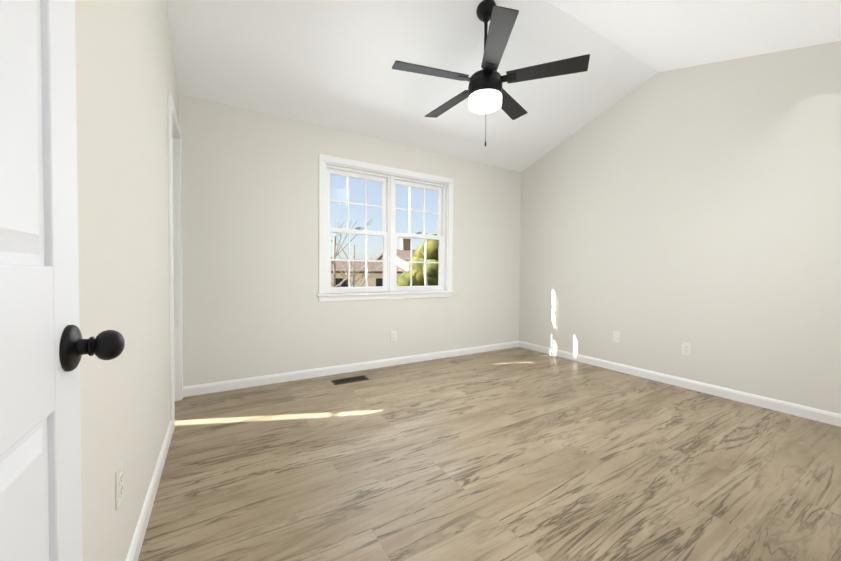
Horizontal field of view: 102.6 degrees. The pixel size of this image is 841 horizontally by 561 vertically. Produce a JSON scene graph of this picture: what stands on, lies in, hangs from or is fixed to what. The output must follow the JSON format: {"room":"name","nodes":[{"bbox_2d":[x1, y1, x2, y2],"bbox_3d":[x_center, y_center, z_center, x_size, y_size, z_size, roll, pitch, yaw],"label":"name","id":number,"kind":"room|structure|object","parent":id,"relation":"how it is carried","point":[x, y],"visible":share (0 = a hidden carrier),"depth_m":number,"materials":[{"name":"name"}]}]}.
{"room":"empty bedroom","nodes":[
{"label":"empty bedroom","id":0,"kind":"room"},
{"bbox_2d":[75,0,178,560],"bbox_3d":[-1.037,-0.524,1.079,0.140,3.028,3.713,0,1,-31],"label":"wall","id":1,"kind":"structure","parent":0,"point":[126,79],"depth_m":1.08,"materials":[{"name":"beige paint"}]},
{"bbox_2d":[0,0,124,560],"bbox_3d":[-0.378,-0.016,0.248,0.114,2.032,0.832,0,1,-31],"label":"entry door","id":2,"kind":"structure","parent":1,"relation":"in","point":[45,346],"depth_m":0.47,"materials":[{"name":"white wood"}]},
{"bbox_2d":[115,461,122,510],"bbox_3d":[-0.907,0.618,1.017,0.008,0.114,0.070,0,1,-31],"label":"electrical outlet","id":3,"kind":"object","parent":1,"relation":"attached to","point":[118,485],"visible":0.98,"depth_m":1.00,"materials":[{"name":"white plastic"}]},
{"bbox_2d":[126,420,172,560],"bbox_3d":[-0.841,0.953,0.917,0.014,0.083,2.826,0,1,-31],"label":"baseboard","id":4,"kind":"structure","parent":1,"relation":"attached to","point":[138,537],"depth_m":1.40,"materials":[{"name":"white wood"}]},
{"bbox_2d":[168,90,182,431],"bbox_3d":[-1.813,-0.115,2.370,0.172,2.141,0.715,0,1,-31],"label":"door frame","id":5,"kind":"structure","parent":1,"relation":"attached to","point":[175,255],"depth_m":2.62,"materials":[{"name":"white wood"}]},
{"bbox_2d":[179,94,520,386],"bbox_3d":[-1.401,-0.367,3.114,6.726,2.620,0.140,0,1,-31],"label":"wall","id":6,"kind":"structure","parent":0,"point":[253,306],"depth_m":3.15,"materials":[{"name":"beige paint"}]},
{"bbox_2d":[183,341,517,396],"bbox_3d":[-0.276,0.897,3.734,3.891,0.083,0.014,0,1,-31],"label":"baseboard","id":7,"kind":"structure","parent":6,"relation":"attached to","point":[200,389],"depth_m":3.34,"materials":[{"name":"white wood"}]},
{"bbox_2d":[316,154,454,301],"bbox_3d":[-0.329,-0.513,3.731,1.644,1.428,0.182,0,1,-31],"label":"double-hung window","id":8,"kind":"structure","parent":6,"relation":"in","point":[441,186],"depth_m":3.71,"materials":[{"name":"white plastic"}]},
{"bbox_2d":[391,331,395,341],"bbox_3d":[-0.298,0.614,3.717,0.070,0.114,0.008,0,1,-31],"label":"electrical outlet","id":9,"kind":"object","parent":6,"relation":"attached to","point":[393,335],"visible":1,"depth_m":3.71,"materials":[{"name":"white plastic"}]},
{"bbox_2d":[138,347,840,560],"bbox_3d":[-0.453,1.044,1.553,6.726,0.120,3.853,0,1,-31],"label":"floor","id":10,"kind":"structure","parent":0,"point":[517,454],"depth_m":1.74,"materials":[{"name":"laminate"}]},
{"bbox_2d":[331,375,368,384],"bbox_3d":[-0.668,0.945,3.201,0.335,0.004,0.140,0,1,-31],"label":"floor vent","id":11,"kind":"object","parent":10,"relation":"in","point":[349,380],"visible":1,"depth_m":3.19,"materials":[{"name":"brown metal"}]},
{"bbox_2d":[166,0,840,171],"bbox_3d":[-0.432,-1.729,1.494,6.726,0.747,3.853,0,1,-31],"label":"ceiling","id":12,"kind":"structure","parent":0,"point":[327,63],"depth_m":2.64,"materials":[{"name":"white paint"}]},
{"bbox_2d":[392,0,589,145],"bbox_3d":[0.435,-1.432,2.428,1.301,1.036,1.260,0,1,-31],"label":"fan","id":13,"kind":"object","parent":12,"relation":"hanging from","point":[485,92],"visible":1,"depth_m":2.29,"materials":[{"name":"black metal"}]},
{"bbox_2d":[519,41,840,413],"bbox_3d":[2.379,-0.544,3.219,0.140,3.028,3.853,0,1,-31],"label":"wall","id":14,"kind":"structure","parent":0,"point":[665,214],"depth_m":2.92,"materials":[{"name":"beige paint"}]},
{"bbox_2d":[613,331,619,342],"bbox_3d":[2.078,0.598,3.578,0.016,0.114,0.070,0,1,-31],"label":"electrical outlet","id":15,"kind":"object","parent":14,"relation":"attached to","point":[616,336],"visible":1,"depth_m":3.58,"materials":[{"name":"white plastic"}]},
{"bbox_2d":[518,341,840,426],"bbox_3d":[2.302,0.928,3.209,0.014,0.083,3.510,0,1,-31],"label":"baseboard","id":16,"kind":"structure","parent":14,"relation":"attached to","point":[823,416],"depth_m":2.91,"materials":[{"name":"white wood"}]},
{"bbox_2d":[682,342,690,355],"bbox_3d":[2.404,0.620,3.045,0.008,0.114,0.070,0,1,-31],"label":"electrical outlet","id":17,"kind":"object","parent":14,"relation":"attached to","point":[686,348],"visible":1,"depth_m":3.04,"materials":[{"name":"white plastic"}]},
{"label":"outside","id":18,"kind":"structure","parent":0,"visible":0},
{"bbox_3d":[-19.020,3.027,60.835,150.000,0.300,116.147,0,1,-31],"label":"ground","id":19,"kind":"structure","parent":18,"visible":0},
{"bbox_2d":[331,220,377,286],"bbox_3d":[-3.929,0.403,15.097,3.636,7.131,4.548,0,1,-31],"label":"tree","id":20,"kind":"object","parent":19,"relation":"on","point":[335,252],"depth_m":15.02,"materials":[{"name":"plant"}]},
{"bbox_2d":[331,236,382,286],"bbox_3d":[-3.429,0.805,18.255,3.956,6.199,3.281,0,1,-31],"label":"tree","id":21,"kind":"object","parent":19,"relation":"on","point":[354,275],"depth_m":18.12,"materials":[{"name":"plant"}]},
{"bbox_2d":[331,259,405,286],"bbox_3d":[-8.854,1.070,23.788,13.700,5.350,8.700,0,1,-23],"label":"house","id":22,"kind":"structure","parent":19,"relation":"on","point":[377,275],"depth_m":21.85,"materials":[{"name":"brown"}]},
{"bbox_2d":[375,238,414,273],"bbox_3d":[0.835,0.208,27.851,7.700,7.050,8.700,0,1,-23],"label":"house","id":23,"kind":"structure","parent":19,"relation":"on","point":[403,252],"depth_m":25.37,"materials":[{"name":"grey"}]},
{"bbox_2d":[397,232,438,285],"bbox_3d":[0.250,0.885,16.470,2.584,6.172,3.546,0,1,-31],"label":"tree","id":24,"kind":"object","parent":19,"relation":"on","point":[418,280],"depth_m":15.84,"materials":[{"name":"green plant"}]}
]}

